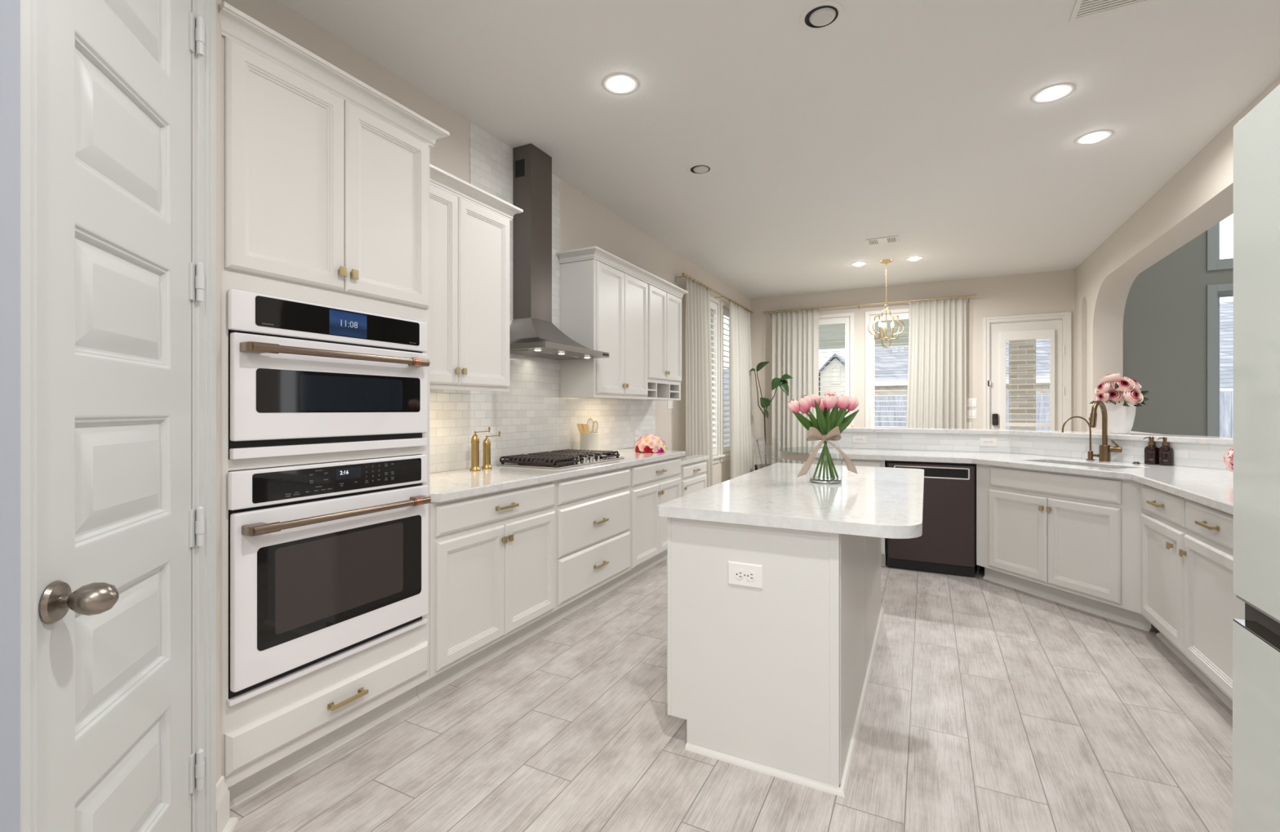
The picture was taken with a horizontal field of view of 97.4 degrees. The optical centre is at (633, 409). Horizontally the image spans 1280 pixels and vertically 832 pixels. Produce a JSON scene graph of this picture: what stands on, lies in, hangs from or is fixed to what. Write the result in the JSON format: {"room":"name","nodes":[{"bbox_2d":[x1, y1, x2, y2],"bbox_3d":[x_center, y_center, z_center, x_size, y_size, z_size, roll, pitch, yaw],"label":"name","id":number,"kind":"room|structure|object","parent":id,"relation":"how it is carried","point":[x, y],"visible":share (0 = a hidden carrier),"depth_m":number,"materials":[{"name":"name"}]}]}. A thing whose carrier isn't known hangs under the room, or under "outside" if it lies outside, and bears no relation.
{"room":"kitchen","nodes":[
{"label":"kitchen","id":0,"kind":"room"},
{"bbox_2d":[0,0,20,831],"bbox_3d":[-1.976,-0.260,-0.835,0.166,3.080,3.994,0,0,27],"label":"wall","id":1,"kind":"structure","parent":0,"point":[10,10],"depth_m":0.89,"materials":[{"name":"grey paint"}]},
{"bbox_2d":[191,0,221,831],"bbox_3d":[-1.184,-0.260,1.284,0.120,3.080,0.862,0,0,-18],"label":"door frame","id":2,"kind":"structure","parent":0,"point":[218,2],"depth_m":1.70,"materials":[{"name":"white paint"}]},
{"bbox_2d":[20,0,216,831],"bbox_3d":[-1.123,0.000,1.262,0.201,2.560,0.783,0,0,-17],"label":"door","id":3,"kind":"structure","parent":2,"relation":"in","point":[109,280],"depth_m":1.20,"materials":[{"name":"white wood"}]},
{"bbox_2d":[216,775,229,831],"bbox_3d":[-1.253,1.198,1.681,0.046,0.165,0.095,0,0,-18],"label":"baseboard","id":4,"kind":"structure","parent":2,"relation":"attached to","point":[222,791],"depth_m":1.69,"materials":[{"name":"white"}]},
{"bbox_2d":[222,817,238,831],"bbox_3d":[-1.248,1.270,1.692,0.063,0.019,0.112,0,0,-18],"label":"baseboard","id":5,"kind":"structure","parent":2,"relation":"attached to","point":[232,821],"depth_m":1.72,"materials":[{"name":"white"}]},
{"bbox_2d":[221,0,751,484],"bbox_3d":[-0.086,-0.260,5.484,0.150,3.080,8.650,0,0,27],"label":"wall","id":6,"kind":"structure","parent":0,"point":[584,222],"depth_m":4.50,"materials":[{"name":"beige paint"}]},
{"bbox_2d":[430,164,523,391],"bbox_3d":[-1.046,-0.656,3.066,0.361,1.102,0.943,0,0,27],"label":"upper cabinet","id":7,"kind":"object","parent":6,"relation":"attached to","point":[470,225],"visible":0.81,"depth_m":3.06,"materials":[{"name":"white wood"}]},
{"bbox_2d":[430,121,655,473],"bbox_3d":[-0.605,-0.718,4.316,0.008,2.165,3.580,0,0,27],"label":"wall tile","id":8,"kind":"structure","parent":6,"relation":"attached to","point":[531,417],"depth_m":3.90,"materials":[{"name":"white tile"}]},
{"bbox_2d":[510,143,608,359],"bbox_3d":[-0.558,-1.088,3.912,0.449,1.422,0.786,0,0,27],"label":"range hood","id":9,"kind":"object","parent":6,"relation":"attached to","point":[533,333],"visible":0.98,"depth_m":3.85,"materials":[{"name":"silver metal"}]},
{"bbox_2d":[515,159,524,177],"bbox_3d":[-0.778,-1.647,3.843,0.078,0.115,0.002,0,0,27],"label":"vent grille","id":10,"kind":"object","parent":9,"relation":"attached to","point":[519,163],"depth_m":3.84,"materials":[{"name":"black"}]},
{"bbox_2d":[555,246,653,399],"bbox_3d":[-0.215,-0.649,4.664,0.361,1.115,0.968,0,0,27],"label":"upper cabinet","id":11,"kind":"object","parent":6,"relation":"attached to","point":[604,295],"visible":1,"depth_m":4.37,"materials":[{"name":"white wood"}]},
{"bbox_2d":[617,274,688,400],"bbox_3d":[0.203,-0.651,5.466,0.361,1.112,0.841,0,0,27],"label":"upper cabinet","id":12,"kind":"object","parent":6,"relation":"attached to","point":[664,298],"visible":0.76,"depth_m":5.33,"materials":[{"name":"white"}]},
{"bbox_2d":[666,400,673,408],"bbox_3d":[0.409,-0.067,6.263,0.010,0.118,0.163,0,0,27],"label":"light switch","id":13,"kind":"object","parent":6,"relation":"attached to","point":[669,402],"visible":0.88,"depth_m":6.25,"materials":[{"name":"white plastic"}]},
{"bbox_2d":[675,272,753,313],"bbox_3d":[1.152,-1.489,7.551,0.141,0.088,2.792,0,0,27],"label":"curtain rod","id":14,"kind":"object","parent":6,"relation":"attached to","point":[683,274],"visible":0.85,"depth_m":7.13,"materials":[{"name":"gold metal"}]},
{"bbox_2d":[685,276,713,487],"bbox_3d":[0.795,-0.114,6.745,0.094,2.763,0.902,0,0,27],"label":"curtain","id":15,"kind":"object","parent":14,"relation":"hanging from","point":[699,409],"visible":0.71,"depth_m":6.68,"materials":[{"name":"fabric"}]},
{"bbox_2d":[728,301,755,479],"bbox_3d":[1.622,-0.114,8.309,0.104,2.763,1.242,0,0,27],"label":"curtain","id":16,"kind":"object","parent":14,"relation":"hanging from","point":[742,456],"visible":0.89,"depth_m":8.15,"materials":[{"name":"fabric"}]},
{"bbox_2d":[710,295,723,463],"bbox_3d":[0.900,-0.388,7.299,0.185,2.215,1.050,0,0,27],"label":"window","id":17,"kind":"structure","parent":6,"relation":"in","point":[714,308],"depth_m":7.64,"materials":[{"name":"white"}]},
{"bbox_2d":[720,301,729,462],"bbox_3d":[1.385,-0.388,8.230,0.185,2.215,1.050,0,0,27],"label":"window","id":18,"kind":"structure","parent":6,"relation":"in","point":[724,308],"depth_m":7.85,"materials":[{"name":"white"}]},
{"bbox_2d":[229,557,1232,831],"bbox_3d":[3.443,1.340,1.309,10.300,0.120,12.800,0,0,27],"label":"floor","id":19,"kind":"structure","parent":0,"point":[989,706],"depth_m":2.17,"materials":[{"name":"grey tile"}]},
{"bbox_2d":[218,1,449,808],"bbox_3d":[-1.308,0.031,2.228,0.658,2.498,0.895,0,0,27],"label":"tall cabinet","id":20,"kind":"object","parent":19,"relation":"on","point":[326,175],"visible":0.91,"depth_m":1.99,"materials":[{"name":"white wood"}]},
{"bbox_2d":[226,453,431,706],"bbox_3d":[-1.260,0.551,2.172,0.595,0.721,0.772,0,0,27],"label":"oven","id":21,"kind":"object","parent":20,"relation":"in","point":[326,559],"visible":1,"depth_m":1.97,"materials":[{"name":"white metal"}]},
{"bbox_2d":[227,288,430,459],"bbox_3d":[-1.240,-0.109,2.157,0.545,0.526,0.764,0,0,27],"label":"speed oven","id":22,"kind":"object","parent":20,"relation":"in","point":[304,378],"visible":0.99,"depth_m":1.97,"materials":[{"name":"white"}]},
{"bbox_2d":[417,480,555,699],"bbox_3d":[-0.909,0.844,2.986,0.637,0.872,0.930,0,0,27],"label":"base cabinet","id":23,"kind":"object","parent":19,"relation":"on","point":[492,555],"visible":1,"depth_m":2.77,"materials":[{"name":"white wood"}]},
{"bbox_2d":[430,448,685,502],"bbox_3d":[-0.484,0.386,3.841,0.644,0.042,2.841,0,0,27],"label":"countertop","id":24,"kind":"structure","parent":23,"relation":"on","point":[446,486],"depth_m":3.15,"materials":[{"name":"stone"}]},
{"bbox_2d":[469,426,490,471],"bbox_3d":[-0.932,0.234,3.392,0.064,0.261,0.119,0,0,43],"label":"pepper mill","id":25,"kind":"object","parent":24,"relation":"on","point":[475,439],"visible":1,"depth_m":3.35,"materials":[{"name":"gold metal"}]},
{"bbox_2d":[481,431,500,468],"bbox_3d":[-0.895,0.250,3.505,0.064,0.230,0.114,0,0,42],"label":"pepper mill","id":26,"kind":"object","parent":24,"relation":"on","point":[486,442],"visible":1,"depth_m":3.47,"materials":[{"name":"gold metal"}]},
{"bbox_2d":[496,448,624,469],"bbox_3d":[-0.482,0.335,3.932,0.485,0.058,0.860,0,0,27],"label":"gas cooktop","id":27,"kind":"object","parent":24,"relation":"in","point":[560,459],"visible":1,"depth_m":3.71,"materials":[{"name":"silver metal"}]},
{"bbox_2d":[579,431,599,450],"bbox_3d":[-0.352,0.274,4.523,0.162,0.182,0.162,0,0,27],"label":"utensil crock","id":28,"kind":"object","parent":24,"relation":"on","point":[588,441],"visible":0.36,"depth_m":4.45,"materials":[{"name":"beige ceramic"}]},
{"bbox_2d":[634,434,666,453],"bbox_3d":[0.145,0.304,4.857,0.308,0.177,0.292,0,0,27],"label":"bouquet","id":29,"kind":"object","parent":24,"relation":"on","point":[650,443],"visible":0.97,"depth_m":4.76,"materials":[{"name":"pink plant"}]},
{"bbox_2d":[543,466,630,626],"bbox_3d":[-0.480,0.844,3.811,0.637,0.872,0.930,0,0,27],"label":"base cabinet","id":30,"kind":"object","parent":19,"relation":"on","point":[593,510],"visible":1,"depth_m":3.59,"materials":[{"name":"white wood"}]},
{"bbox_2d":[620,456,681,583],"bbox_3d":[-0.045,0.844,4.646,0.637,0.872,0.954,0,0,27],"label":"base cabinet","id":31,"kind":"object","parent":19,"relation":"on","point":[652,484],"visible":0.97,"depth_m":4.38,"materials":[{"name":"white"}]},
{"bbox_2d":[680,459,706,496],"bbox_3d":[0.593,0.920,6.035,0.187,0.720,0.815,0,0,27],"label":"base cabinet","id":32,"kind":"object","parent":19,"relation":"on","point":[693,475],"visible":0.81,"depth_m":6.00,"materials":[{"name":"white"}]},
{"bbox_2d":[680,454,709,465],"bbox_3d":[0.583,0.538,6.043,0.175,0.041,0.840,0,0,27],"label":"countertop","id":33,"kind":"structure","parent":32,"relation":"on","point":[695,458],"depth_m":6.07,"materials":[{"name":"stone"}]},
{"bbox_2d":[754,463,770,470],"bbox_3d":[1.984,1.056,8.437,0.350,0.448,0.350,0,0,27],"label":"plant pot","id":34,"kind":"object","parent":19,"relation":"on","point":[756,466],"visible":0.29,"depth_m":8.41,"materials":[{"name":"black"}]},
{"bbox_2d":[749,361,792,466],"bbox_3d":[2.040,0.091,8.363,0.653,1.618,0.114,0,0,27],"label":"fiddle leaf fig","id":35,"kind":"object","parent":34,"relation":"on","point":[782,383],"visible":1,"depth_m":8.40,"materials":[{"name":"green plant"}]},
{"bbox_2d":[666,516,884,797],"bbox_3d":[0.853,0.843,2.880,0.667,0.874,1.963,0,0,27],"label":"base cabinet","id":36,"kind":"object","parent":19,"relation":"on","point":[773,679],"visible":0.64,"depth_m":2.02,"materials":[{"name":"white wood"}]},
{"bbox_2d":[728,560,762,588],"bbox_3d":[0.400,0.595,2.025,0.128,0.084,0.009,0,0,27],"label":"outlet","id":37,"kind":"object","parent":36,"relation":"attached to","point":[742,574],"visible":1,"depth_m":2.02,"materials":[{"name":"white plastic"}]},
{"bbox_2d":[734,568,742,579],"bbox_3d":[0.380,0.595,2.032,0.030,0.036,0.003,0,0,27],"label":"receptacle","id":38,"kind":"object","parent":37,"relation":"attached to","point":[738,572],"depth_m":2.03,"materials":[{"name":"white"}]},
{"bbox_2d":[746,570,754,581],"bbox_3d":[0.417,0.595,2.013,0.030,0.036,0.003,0,0,27],"label":"receptacle","id":39,"kind":"object","parent":37,"relation":"attached to","point":[749,574],"depth_m":2.01,"materials":[{"name":"white"}]},
{"bbox_2d":[657,462,924,538],"bbox_3d":[0.938,0.385,2.804,0.900,0.040,1.960,0,0,27],"label":"countertop","id":40,"kind":"structure","parent":36,"relation":"on","point":[883,502],"depth_m":2.21,"materials":[{"name":"stone"}]},
{"bbox_2d":[808,443,842,483],"bbox_3d":[0.968,0.232,2.839,0.160,0.266,0.160,0,0,27],"label":"glass vase","id":41,"kind":"object","parent":40,"relation":"on","point":[816,479],"visible":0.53,"depth_m":2.79,"materials":[{"name":"clear"}]},
{"bbox_2d":[787,399,838,478],"bbox_3d":[0.905,0.146,2.828,0.256,0.400,0.061,0,0,6],"label":"tulip","id":42,"kind":"object","parent":41,"relation":"in","point":[793,406],"visible":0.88,"depth_m":2.83,"materials":[{"name":"green"}]},
{"bbox_2d":[799,395,826,447],"bbox_3d":[0.915,0.136,2.821,0.187,0.419,0.120,0,0,13],"label":"tulip","id":43,"kind":"object","parent":41,"relation":"in","point":[805,402],"visible":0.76,"depth_m":2.79,"materials":[{"name":"green"}]},
{"bbox_2d":[800,405,835,479],"bbox_3d":[0.943,0.146,2.884,0.061,0.399,0.217,0,0,-42],"label":"tulip","id":44,"kind":"object","parent":41,"relation":"in","point":[825,411],"visible":0.28,"depth_m":2.87,"materials":[{"name":"green"}]},
{"bbox_2d":[808,398,828,479],"bbox_3d":[0.968,0.144,2.893,0.119,0.404,0.188,0,0,35],"label":"tulip","id":45,"kind":"object","parent":41,"relation":"in","point":[821,406],"visible":0.2,"depth_m":2.82,"materials":[{"name":"green"}]},
{"bbox_2d":[797,426,857,476],"bbox_3d":[0.947,0.206,2.811,0.294,0.251,0.152,0,0,0],"label":"ribbon bow","id":46,"kind":"object","parent":41,"relation":"attached to","point":[814,434],"visible":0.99,"depth_m":2.75,"materials":[{"name":"fabric"}]},
{"bbox_2d":[808,392,848,478],"bbox_3d":[0.973,0.130,2.822,0.193,0.429,0.061,0,0,37],"label":"tulip","id":47,"kind":"object","parent":41,"relation":"in","point":[833,415],"visible":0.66,"depth_m":2.81,"materials":[{"name":"green"}]},
{"bbox_2d":[816,393,847,465],"bbox_3d":[0.988,0.133,2.818,0.134,0.424,0.107,0,0,-32],"label":"tulip","id":48,"kind":"object","parent":41,"relation":"in","point":[829,402],"visible":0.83,"depth_m":2.80,"materials":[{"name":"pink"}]},
{"bbox_2d":[808,389,858,478],"bbox_3d":[0.996,0.120,2.870,0.266,0.450,0.117,0,0,-7],"label":"tulip","id":49,"kind":"object","parent":41,"relation":"in","point":[851,416],"visible":0.4,"depth_m":2.83,"materials":[{"name":"green"}]},
{"bbox_2d":[817,394,849,477],"bbox_3d":[0.967,0.135,2.836,0.229,0.421,0.061,0,0,13],"label":"tulip","id":50,"kind":"object","parent":41,"relation":"in","point":[843,402],"visible":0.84,"depth_m":2.80,"materials":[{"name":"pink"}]},
{"bbox_2d":[813,396,858,478],"bbox_3d":[1.020,0.139,2.858,0.235,0.414,0.069,0,0,2],"label":"tulip","id":51,"kind":"object","parent":41,"relation":"in","point":[854,402],"visible":0.49,"depth_m":2.83,"materials":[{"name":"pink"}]},
{"bbox_2d":[778,446,822,461],"bbox_3d":[2.621,0.899,7.204,1.476,0.761,1.476,0,0,27],"label":"dining table","id":52,"kind":"object","parent":19,"relation":"on","point":[794,453],"visible":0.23,"depth_m":7.04,"materials":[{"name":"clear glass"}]},
{"bbox_2d":[812,457,887,565],"bbox_3d":[1.928,0.844,4.971,0.572,0.872,0.752,0,0,27],"label":"base cabinet","id":53,"kind":"object","parent":19,"relation":"on","point":[873,463],"visible":0.02,"depth_m":4.62,"materials":[{"name":"white"}]},
{"bbox_2d":[808,447,1233,515],"bbox_3d":[2.661,0.386,3.475,1.854,0.042,4.166,0,0,-10],"label":"countertop","id":54,"kind":"structure","parent":53,"relation":"on","point":[1213,488],"depth_m":3.55,"materials":[{"name":"stone"}]},
{"bbox_2d":[1062,416,1098,460],"bbox_3d":[3.222,0.206,4.075,0.241,0.318,0.070,0,0,11],"label":"filter faucet","id":55,"kind":"object","parent":54,"relation":"on","point":[1090,453],"visible":0.96,"depth_m":4.06,"materials":[{"name":"brown metal"}]},
{"bbox_2d":[1088,400,1122,461],"bbox_3d":[3.261,0.150,3.895,0.286,0.429,0.121,0,0,-35],"label":"kitchen faucet","id":56,"kind":"object","parent":54,"relation":"on","point":[1104,450],"visible":1,"depth_m":3.95,"materials":[{"name":"brown metal"}]},
{"bbox_2d":[1142,435,1158,464],"bbox_3d":[3.462,0.272,3.760,0.081,0.186,0.075,0,0,-39],"label":"soap bottle","id":57,"kind":"object","parent":54,"relation":"on","point":[1151,451],"visible":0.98,"depth_m":3.74,"materials":[{"name":"orange glass"}]},
{"bbox_2d":[1156,436,1173,465],"bbox_3d":[3.490,0.272,3.691,0.081,0.186,0.075,0,0,-39],"label":"soap bottle","id":58,"kind":"object","parent":54,"relation":"on","point":[1166,453],"visible":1,"depth_m":3.67,"materials":[{"name":"orange glass"}]},
{"bbox_2d":[886,460,975,577],"bbox_3d":[2.441,0.846,4.644,0.617,0.868,0.583,0,0,27],"label":"dishwasher","id":59,"kind":"object","parent":19,"relation":"on","point":[946,544],"visible":0.75,"depth_m":4.35,"materials":[{"name":"black"}]},
{"bbox_2d":[976,463,1157,631],"bbox_3d":[2.943,0.844,3.795,0.491,0.872,1.073,0,0,-18],"label":"base cabinet","id":60,"kind":"object","parent":19,"relation":"on","point":[1073,540],"visible":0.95,"depth_m":3.63,"materials":[{"name":"white wood"}]},
{"bbox_2d":[1140,483,1244,710],"bbox_3d":[2.841,0.844,2.519,0.637,0.872,1.300,0,0,27],"label":"base cabinet","id":61,"kind":"object","parent":19,"relation":"on","point":[1187,594],"visible":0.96,"depth_m":2.58,"materials":[{"name":"white wood"}]},
{"bbox_2d":[1232,84,1279,831],"bbox_3d":[1.331,0.354,0.500,0.840,1.812,0.910,0,0,27],"label":"refrigerator","id":62,"kind":"object","parent":19,"relation":"on","point":[1256,136],"visible":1,"depth_m":1.02,"materials":[{"name":"silver metal"}]},
{"bbox_2d":[277,0,1279,298],"bbox_3d":[0.940,-1.860,2.611,4.657,0.120,12.800,0,0,27],"label":"ceiling","id":63,"kind":"structure","parent":0,"point":[919,122],"depth_m":3.39,"materials":[{"name":"white paint"}]},
{"bbox_2d":[603,73,638,94],"bbox_3d":[-0.073,-1.786,3.110,0.196,0.027,0.196,0,0,27],"label":"recessed light","id":64,"kind":"object","parent":63,"relation":"in","point":[620,86],"visible":1,"depth_m":3.09,"materials":[{"name":"white"}]},
{"bbox_2d":[687,163,713,174],"bbox_3d":[0.497,-1.792,4.209,0.196,0.017,0.196,0,0,27],"label":"recessed light","id":65,"kind":"object","parent":63,"relation":"in","point":[699,168],"visible":1,"depth_m":4.19,"materials":[{"name":"white"}]},
{"bbox_2d":[799,0,844,31],"bbox_3d":[0.858,-1.792,2.575,0.196,0.017,0.196,0,0,27],"label":"recessed light","id":66,"kind":"object","parent":63,"relation":"in","point":[821,15],"visible":1,"depth_m":2.56,"materials":[{"name":"white"}]},
{"bbox_2d":[866,235,898,245],"bbox_3d":[2.646,-1.795,5.984,0.310,0.010,0.220,0,0,27],"label":"ceiling vent","id":67,"kind":"object","parent":63,"relation":"in","point":[894,238],"visible":1,"depth_m":5.98,"materials":[{"name":"white"}]},
{"bbox_2d":[867,259,904,347],"bbox_3d":[3.060,-1.276,6.818,0.399,1.048,0.146,0,0,-4],"label":"chandelier","id":68,"kind":"object","parent":63,"relation":"hanging from","point":[885,261],"visible":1,"depth_m":6.82,"materials":[{"name":"gold metal"}]},
{"bbox_2d":[878,321,884,338],"bbox_3d":[3.008,-0.963,6.804,0.086,0.203,0.078,0,0,27],"label":"candle","id":69,"kind":"object","parent":68,"relation":"on","point":[879,323],"depth_m":6.79,"materials":[{"name":"white"}]},
{"bbox_2d":[888,322,893,338],"bbox_3d":[3.113,-0.963,6.830,0.086,0.203,0.078,0,0,27],"label":"candle","id":70,"kind":"object","parent":68,"relation":"on","point":[892,323],"depth_m":6.83,"materials":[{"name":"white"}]},
{"bbox_2d":[905,256,923,261],"bbox_3d":[3.339,-1.786,6.694,0.196,0.027,0.196,0,0,27],"label":"recessed light","id":71,"kind":"object","parent":63,"relation":"in","point":[914,258],"visible":1,"depth_m":6.66,"materials":[{"name":"white"}]},
{"bbox_2d":[1031,83,1075,102],"bbox_3d":[2.385,-1.786,3.200,0.196,0.027,0.196,0,0,27],"label":"recessed light","id":72,"kind":"object","parent":63,"relation":"in","point":[1055,94],"visible":1,"depth_m":3.18,"materials":[{"name":"white"}]},
{"bbox_2d":[1075,129,1113,144],"bbox_3d":[3.042,-1.786,3.719,0.196,0.027,0.196,0,0,27],"label":"recessed light","id":73,"kind":"object","parent":63,"relation":"in","point":[1095,138],"visible":1,"depth_m":3.69,"materials":[{"name":"white"}]},
{"bbox_2d":[1068,0,1154,22],"bbox_3d":[2.097,-1.795,2.437,0.300,0.010,0.220,0,0,27],"label":"ceiling vent","id":74,"kind":"object","parent":63,"relation":"in","point":[1082,9],"visible":1,"depth_m":2.50,"materials":[{"name":"white"}]},
{"bbox_2d":[751,231,1233,464],"bbox_3d":[6.436,-1.520,6.881,10.133,5.600,0.150,0,0,27],"label":"wall","id":75,"kind":"structure","parent":0,"point":[1051,291],"depth_m":7.21,"materials":[{"name":"beige paint"}]},
{"bbox_2d":[818,312,853,446],"bbox_3d":[2.879,-0.367,8.690,1.055,2.175,0.185,0,0,27],"label":"window","id":76,"kind":"structure","parent":75,"relation":"in","point":[847,318],"depth_m":8.47,"materials":[{"name":"white"}]},
{"bbox_2d":[763,293,976,314],"bbox_3d":[3.371,-1.516,8.317,2.894,0.088,0.141,0,0,27],"label":"curtain rod","id":77,"kind":"object","parent":75,"relation":"attached to","point":[975,295],"visible":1,"depth_m":8.19,"materials":[{"name":"gold metal"}]},
{"bbox_2d":[771,309,818,464],"bbox_3d":[2.489,-0.126,8.711,0.717,2.788,0.085,0,0,27],"label":"curtain","id":78,"kind":"object","parent":77,"relation":"hanging from","point":[794,335],"visible":0.62,"depth_m":8.72,"materials":[{"name":"fabric"}]},
{"bbox_2d":[906,297,966,428],"bbox_3d":[4.188,-0.126,7.829,0.766,2.788,0.080,0,0,27],"label":"curtain","id":79,"kind":"object","parent":77,"relation":"hanging from","point":[936,393],"visible":0.56,"depth_m":7.82,"materials":[{"name":"white fabric"}]},
{"bbox_2d":[865,308,909,427],"bbox_3d":[3.899,-0.367,8.159,1.055,2.175,0.185,0,0,27],"label":"window","id":80,"kind":"structure","parent":75,"relation":"in","point":[903,313],"depth_m":8.29,"materials":[{"name":"white"}]},
{"bbox_2d":[967,409,977,418],"bbox_3d":[4.644,0.065,7.723,0.116,0.118,0.010,0,0,27],"label":"light switch","id":81,"kind":"object","parent":75,"relation":"attached to","point":[971,414],"visible":1,"depth_m":7.72,"materials":[{"name":"white plastic"}]},
{"bbox_2d":[967,398,977,406],"bbox_3d":[4.644,-0.096,7.723,0.116,0.118,0.010,0,0,27],"label":"light switch","id":82,"kind":"object","parent":75,"relation":"attached to","point":[971,402],"visible":1,"depth_m":7.72,"materials":[{"name":"white plastic"}]},
{"bbox_2d":[983,311,1071,431],"bbox_3d":[5.218,0.014,7.498,0.959,2.532,0.180,0,0,27],"label":"door","id":83,"kind":"structure","parent":75,"relation":"in","point":[997,330],"depth_m":7.44,"materials":[{"name":"white"}]},
{"bbox_2d":[1206,283,1233,436],"bbox_3d":[7.691,-0.275,6.206,2.054,2.380,0.150,0,0,27],"label":"window","id":84,"kind":"structure","parent":75,"relation":"in","point":[1214,292],"depth_m":6.60,"materials":[{"name":"grey"}]},
{"bbox_2d":[1206,222,1233,271],"bbox_3d":[7.691,-2.420,6.206,2.054,1.570,0.150,0,0,27],"label":"window","id":85,"kind":"structure","parent":75,"relation":"in","point":[1213,261],"depth_m":6.59,"materials":[{"name":"grey"}]},
{"bbox_2d":[840,447,1217,557],"bbox_3d":[3.006,0.748,4.642,0.725,1.065,2.824,0,0,-40],"label":"wall","id":86,"kind":"structure","parent":0,"point":[840,447],"depth_m":4.87,"materials":[{"name":"beige paint"}]},
{"bbox_2d":[826,431,1009,453],"bbox_3d":[2.517,0.289,5.100,1.497,0.151,0.008,0,0,27],"label":"tile","id":87,"kind":"structure","parent":86,"relation":"attached to","point":[897,441],"depth_m":5.05,"materials":[{"name":"tile"}]},
{"bbox_2d":[852,435,866,443],"bbox_3d":[2.123,0.280,5.295,0.122,0.076,0.009,0,0,27],"label":"outlet","id":88,"kind":"object","parent":87,"relation":"attached to","point":[855,438],"visible":1,"depth_m":5.29,"materials":[{"name":"white plastic"}]},
{"bbox_2d":[979,436,996,446],"bbox_3d":[3.038,0.276,4.819,0.128,0.080,0.009,0,0,27],"label":"outlet","id":89,"kind":"object","parent":87,"relation":"attached to","point":[984,441],"visible":1,"depth_m":4.82,"materials":[{"name":"white plastic"}]},
{"bbox_2d":[842,426,1233,444],"bbox_3d":[3.040,0.194,4.708,0.942,0.038,2.916,0,0,-40],"label":"bar ledge","id":90,"kind":"object","parent":86,"relation":"on","point":[1078,434],"visible":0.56,"depth_m":4.39,"materials":[{"name":"stone"}]},
{"bbox_2d":[1104,402,1136,434],"bbox_3d":[3.535,0.063,4.096,0.188,0.224,0.188,0,0,27],"label":"ceramic vase","id":91,"kind":"object","parent":90,"relation":"on","point":[1121,418],"visible":0.83,"depth_m":4.03,"materials":[{"name":"white"}]},
{"bbox_2d":[1089,373,1149,406],"bbox_3d":[3.529,-0.061,4.103,0.295,0.410,0.287,0,0,0],"label":"bouquet","id":92,"kind":"object","parent":91,"relation":"in","point":[1113,388],"visible":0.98,"depth_m":4.03,"materials":[{"name":"pink plant"}]},
{"bbox_2d":[1009,435,1233,469],"bbox_3d":[3.408,0.289,4.037,0.008,0.151,1.507,0,0,-18],"label":"tile","id":93,"kind":"structure","parent":86,"relation":"attached to","point":[1188,455],"depth_m":3.96,"materials":[{"name":"tile"}]},
{"bbox_2d":[1075,75,1279,434],"bbox_3d":[2.852,-0.260,1.531,0.267,3.080,12.650,0,0,27],"label":"wall","id":94,"kind":"structure","parent":0,"point":[1199,196],"depth_m":5.30,"materials":[{"name":"beige paint"}]},
{"bbox_3d":[3.155,0.310,2.868,0.110,0.110,0.110,0,0,27],"label":"ceramic vase","id":95,"kind":"object","parent":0,"visible":0},
{"bbox_2d":[1223,447,1233,471],"bbox_3d":[3.155,0.252,2.869,0.209,0.159,0.237,0,0,27],"label":"bouquet","id":96,"kind":"object","parent":95,"relation":"in","point":[1228,457],"visible":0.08,"depth_m":2.90,"materials":[{"name":"pink plant"}]},
{"label":"outside","id":97,"kind":"structure","parent":0,"visible":0},
{"bbox_3d":[22.886,1.530,43.982,120.000,0.200,80.840,0,0,27],"label":"ground","id":98,"kind":"structure","parent":97,"visible":0},
{"bbox_2d":[723,395,729,446],"bbox_3d":[0.438,0.473,12.172,0.060,1.915,18.000,0,0,27],"label":"fence","id":99,"kind":"object","parent":98,"relation":"on","point":[724,396],"visible":0.02,"depth_m":16.46,"materials":[{"name":"brown wood"}]},
{"bbox_2d":[723,368,820,395],"bbox_3d":[9.942,-0.975,45.537,9.400,4.810,10.830,0,0,27],"label":"house","id":100,"kind":"structure","parent":98,"relation":"on","point":[724,370],"depth_m":44.96,"materials":[{"name":"white paint"}]},
{"bbox_2d":[818,352,844,395],"bbox_3d":[17.296,-1.385,46.237,3.000,5.630,10.800,0,0,27],"label":"house","id":101,"kind":"structure","parent":98,"relation":"on","point":[833,359],"depth_m":41.85,"materials":[{"name":"beige"}]},
{"bbox_2d":[875,338,1049,427],"bbox_3d":[16.538,-2.125,27.450,8.800,7.110,12.830,0,0,27],"label":"house","id":102,"kind":"structure","parent":98,"relation":"on","point":[1040,380],"depth_m":23.56,"materials":[{"name":"beige brick"}]},
{"bbox_2d":[818,391,1233,442],"bbox_3d":[14.347,0.473,15.114,24.500,1.915,0.060,0,0,27],"label":"fence","id":103,"kind":"object","parent":98,"relation":"on","point":[1226,397],"visible":0.06,"depth_m":16.40,"materials":[{"name":"brown wood"}]},
{"bbox_2d":[1219,301,1233,391],"bbox_3d":[25.151,-1.375,20.714,10.300,5.610,12.830,0,0,27],"label":"house","id":104,"kind":"structure","parent":98,"relation":"on","point":[1226,308],"depth_m":19.22,"materials":[{"name":"white paint"}]},
{"bbox_3d":[5.728,1.380,9.059,7.200,0.100,3.040,0,0,27],"label":"patio","id":105,"kind":"object","parent":98,"relation":"on","visible":0},
{"bbox_2d":[1008,339,1035,430],"bbox_3d":[6.100,-0.033,8.837,0.315,2.725,0.310,0,0,27],"label":"brick pillar","id":106,"kind":"structure","parent":105,"relation":"on","point":[1021,389],"depth_m":8.71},
{"bbox_2d":[726,319,1006,349],"bbox_3d":[4.286,-1.380,9.753,4.600,0.280,2.940,0,0,27],"label":"patio cover","id":107,"kind":"object","parent":106,"relation":"on","point":[906,324],"visible":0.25,"depth_m":10.57,"materials":[{"name":"white"}]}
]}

